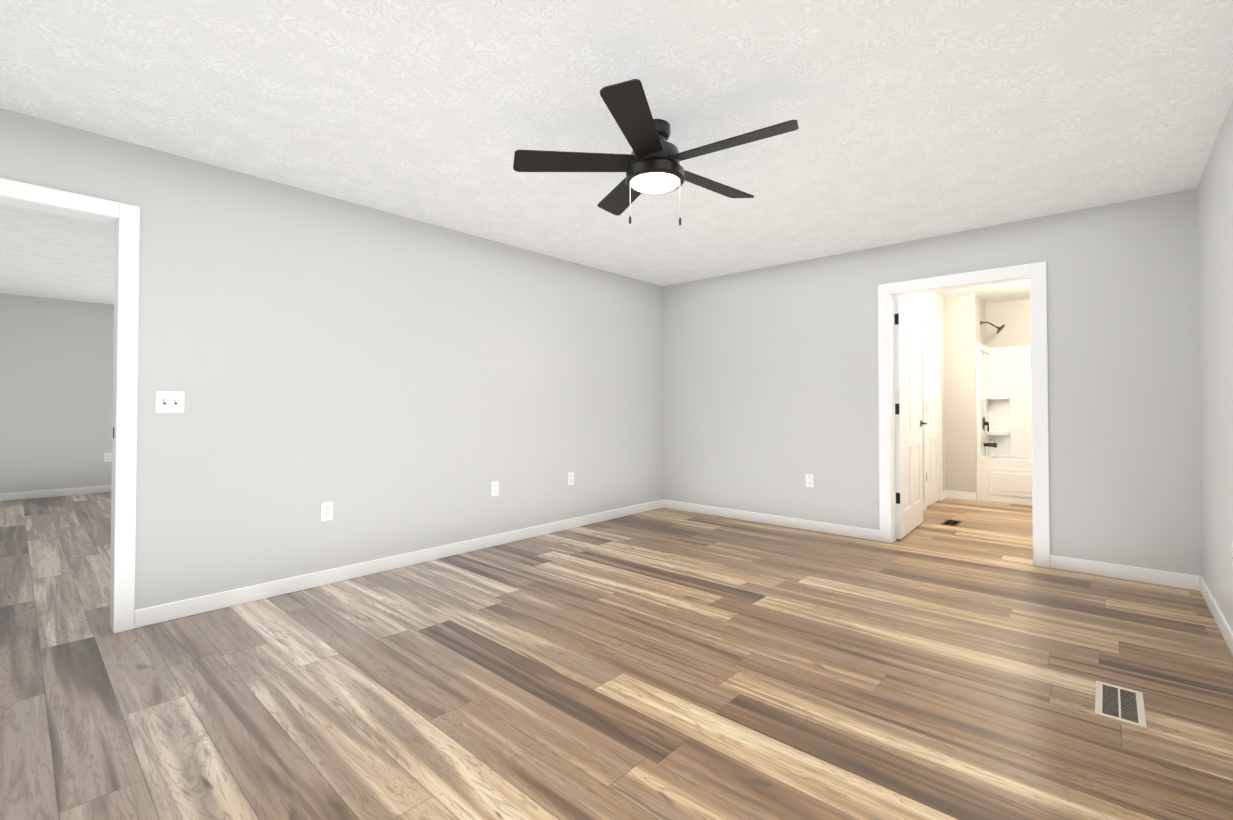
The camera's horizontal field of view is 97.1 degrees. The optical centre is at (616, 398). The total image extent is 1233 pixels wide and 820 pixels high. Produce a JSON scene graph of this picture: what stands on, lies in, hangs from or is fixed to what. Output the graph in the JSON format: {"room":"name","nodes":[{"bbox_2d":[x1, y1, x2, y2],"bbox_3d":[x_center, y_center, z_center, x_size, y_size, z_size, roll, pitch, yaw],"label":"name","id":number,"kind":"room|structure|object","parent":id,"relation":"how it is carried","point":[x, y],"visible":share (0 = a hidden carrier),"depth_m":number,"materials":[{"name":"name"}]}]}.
{"room":"empty bedroom","nodes":[
{"label":"empty bedroom","id":0,"kind":"room"},
{"bbox_2d":[0,293,113,493],"bbox_3d":[-7.049,-0.007,6.668,0.120,2.440,6.440,-1,-1,42],"label":"wall","id":1,"kind":"structure","parent":0,"point":[56,384],"depth_m":6.70,"materials":[{"name":"grey paint"}]},
{"bbox_2d":[0,485,111,500],"bbox_3d":[-7.000,1.168,6.606,0.014,0.090,6.200,-1,-1,42],"label":"baseboard","id":2,"kind":"structure","parent":1,"relation":"attached to","point":[106,488],"depth_m":6.69,"materials":[{"name":"white wood"}]},
{"bbox_2d":[104,453,111,461],"bbox_3d":[-6.600,0.769,7.059,0.008,0.116,0.072,-1,-1,42],"label":"electrical outlet plate","id":3,"kind":"object","parent":1,"relation":"attached to","point":[107,456],"depth_m":7.06,"materials":[{"name":"white plastic"}]},
{"bbox_2d":[0,108,662,609],"bbox_3d":[-2.099,-0.059,3.200,0.120,2.440,7.910,-1,-1,42],"label":"wall","id":4,"kind":"structure","parent":0,"point":[388,384],"depth_m":3.48,"materials":[{"name":"grey paint"}]},
{"bbox_2d":[0,178,139,632],"bbox_3d":[-2.778,0.087,2.340,0.018,2.123,1.082,-1,-1,42],"label":"door frame","id":5,"kind":"structure","parent":4,"relation":"attached to","point":[126,422],"depth_m":2.70,"materials":[{"name":"white wood"}]},
{"bbox_2d":[155,391,184,412],"bbox_3d":[-2.328,0.021,2.840,0.020,0.116,0.118,-1,-1,42],"label":"switch plate","id":6,"kind":"object","parent":4,"relation":"attached to","point":[169,401],"visible":1,"depth_m":2.84,"materials":[{"name":"white plastic"}]},
{"bbox_2d":[321,501,332,520],"bbox_3d":[-1.814,0.709,3.409,0.008,0.116,0.072,-1,-1,42],"label":"electrical outlet plate","id":7,"kind":"object","parent":4,"relation":"attached to","point":[326,511],"depth_m":3.41,"materials":[{"name":"white plastic"}]},
{"bbox_2d":[134,499,663,627],"bbox_3d":[-0.949,1.134,4.356,0.018,0.090,4.386,-1,-1,42],"label":"baseboard","id":8,"kind":"structure","parent":4,"relation":"attached to","point":[181,608],"depth_m":3.51,"materials":[{"name":"white wood"}]},
{"bbox_2d":[491,481,498,495],"bbox_3d":[-0.971,0.723,4.346,0.008,0.116,0.072,-1,-1,42],"label":"electrical outlet plate","id":9,"kind":"object","parent":4,"relation":"attached to","point":[495,484],"depth_m":4.34,"materials":[{"name":"white plastic"}]},
{"bbox_2d":[568,472,573,484],"bbox_3d":[-0.415,0.733,4.962,0.008,0.116,0.072,-1,-1,42],"label":"electrical outlet plate","id":10,"kind":"object","parent":4,"relation":"attached to","point":[570,474],"depth_m":4.96,"materials":[{"name":"white plastic"}]},
{"bbox_2d":[0,492,1232,819],"bbox_3d":[-1.591,1.240,5.105,10.460,0.100,11.810,-1,-1,42],"label":"floor","id":11,"kind":"structure","parent":0,"point":[666,664],"depth_m":2.18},
{"bbox_2d":[0,196,118,631],"bbox_3d":[-2.829,0.116,2.386,0.120,2.065,0.966,-1,-1,42],"label":"lining","id":12,"kind":"object","parent":11,"relation":"on","point":[116,222],"depth_m":2.71,"materials":[{"name":"white wood"}]},
{"bbox_2d":[941,519,961,525],"bbox_3d":[3.195,1.189,5.190,0.130,0.005,0.280,-1,-1,42],"label":"floor vent","id":13,"kind":"object","parent":11,"relation":"in","point":[951,522],"visible":0.98,"depth_m":5.19,"materials":[{"name":"brown metal"}]},
{"bbox_2d":[890,277,1033,562],"bbox_3d":[2.626,0.150,4.185,0.960,2.050,0.120,-1,-1,42],"label":"lining","id":14,"kind":"object","parent":11,"relation":"on","point":[892,330],"depth_m":4.47,"materials":[{"name":"white wood"}]},
{"bbox_2d":[894,297,926,538],"bbox_3d":[2.607,0.167,4.877,0.146,2.015,0.952,-1,-1,42],"label":"bathroom door","id":15,"kind":"structure","parent":14,"relation":"attached to","point":[908,417],"depth_m":4.77,"materials":[{"name":"white wood"}]},
{"bbox_2d":[976,321,1031,505],"bbox_3d":[5.087,0.117,6.196,1.568,2.178,0.774,-1,-1,42],"label":"bathtub surround","id":16,"kind":"object","parent":11,"relation":"on","point":[1003,426],"visible":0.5,"depth_m":6.73,"materials":[{"name":"white plastic"}]},
{"bbox_2d":[1095,681,1146,728],"bbox_3d":[1.884,1.141,2.038,0.135,0.005,0.315,-1,-1,42],"label":"floor vent","id":17,"kind":"object","parent":11,"relation":"in","point":[1120,704],"visible":1,"depth_m":2.02,"materials":[{"name":"beige metal"}]},
{"bbox_2d":[0,0,1232,304],"bbox_3d":[-1.591,-1.300,5.143,10.460,0.100,11.810,-1,-1,42],"label":"ceiling","id":18,"kind":"structure","parent":0,"point":[922,118],"depth_m":2.42,"materials":[{"name":"white paint"}]},
{"bbox_2d":[513,79,798,225],"bbox_3d":[0.219,-1.052,2.570,1.281,0.473,1.286,-1,-1,42],"label":"ceiling fan","id":19,"kind":"object","parent":18,"relation":"hanging from","point":[650,163],"visible":1,"depth_m":2.50,"materials":[{"name":"brown metal"}]},
{"bbox_2d":[894,292,945,491],"bbox_3d":[3.361,-0.016,6.021,0.120,2.440,3.590,-1,-1,42],"label":"wall","id":20,"kind":"structure","parent":0,"point":[930,305],"depth_m":6.42,"materials":[{"name":"paint"}]},
{"bbox_2d":[925,323,938,506],"bbox_3d":[3.534,0.186,6.170,0.109,2.015,0.689,-1,-1,42],"label":"closet door","id":21,"kind":"structure","parent":20,"relation":"in","point":[932,417],"depth_m":6.17,"materials":[{"name":"white wood"}]},
{"bbox_2d":[663,188,1202,576],"bbox_3d":[2.061,-0.036,4.696,4.060,2.440,0.120,-1,-1,42],"label":"wall","id":22,"kind":"structure","parent":0,"point":[770,390],"depth_m":4.02,"materials":[{"name":"grey paint"}]},
{"bbox_2d":[664,499,879,540],"bbox_3d":[1.351,1.147,5.227,2.210,0.090,0.014,-1,-1,42],"label":"baseboard","id":23,"kind":"structure","parent":22,"relation":"attached to","point":[844,530],"depth_m":5.07,"materials":[{"name":"white wood"}]},
{"bbox_2d":[806,474,813,486],"bbox_3d":[1.735,0.742,4.891,0.072,0.116,0.008,-1,-1,42],"label":"electrical outlet plate","id":24,"kind":"object","parent":22,"relation":"attached to","point":[809,477],"depth_m":4.89,"materials":[{"name":"white plastic"}]},
{"bbox_2d":[878,261,1049,567],"bbox_3d":[2.579,0.116,4.134,1.100,2.120,0.018,-1,-1,42],"label":"door frame","id":25,"kind":"structure","parent":22,"relation":"attached to","point":[1037,272],"depth_m":4.00,"materials":[{"name":"white wood"}]},
{"bbox_2d":[1050,555,1195,589],"bbox_3d":[3.242,1.121,3.525,0.680,0.090,0.014,-1,-1,42],"label":"baseboard","id":26,"kind":"structure","parent":22,"relation":"attached to","point":[1159,577],"depth_m":3.49,"materials":[{"name":"white wood"}]},
{"bbox_2d":[944,295,987,497],"bbox_3d":[4.388,-0.004,6.832,0.320,2.440,0.750,-1,-1,42],"label":"wall","id":27,"kind":"structure","parent":0,"point":[965,331],"depth_m":6.56,"materials":[{"name":"paint"}]},
{"bbox_2d":[944,490,976,500],"bbox_3d":[4.132,1.166,6.531,0.318,0.090,0.014,-1,-1,42],"label":"baseboard","id":28,"kind":"structure","parent":27,"relation":"attached to","point":[947,493],"depth_m":6.53,"materials":[{"name":"white wood"}]},
{"bbox_2d":[988,299,1030,347],"bbox_3d":[5.269,-0.007,6.638,1.890,2.440,0.120,-1,-1,42],"label":"wall","id":29,"kind":"structure","parent":0,"point":[1015,315],"depth_m":6.86,"materials":[{"name":"paint"}]},
{"bbox_2d":[1196,101,1232,629],"bbox_3d":[2.888,-0.070,2.491,0.120,2.440,9.470,-1,-1,42],"label":"wall","id":30,"kind":"structure","parent":0,"point":[1214,190],"depth_m":2.76,"materials":[{"name":"grey paint"}]},
{"bbox_2d":[1196,575,1232,654],"bbox_3d":[1.636,1.086,1.186,0.018,0.090,5.640,-1,-1,42],"label":"baseboard","id":31,"kind":"structure","parent":30,"relation":"attached to","point":[1221,621],"depth_m":2.79,"materials":[{"name":"white wood"}]}
]}

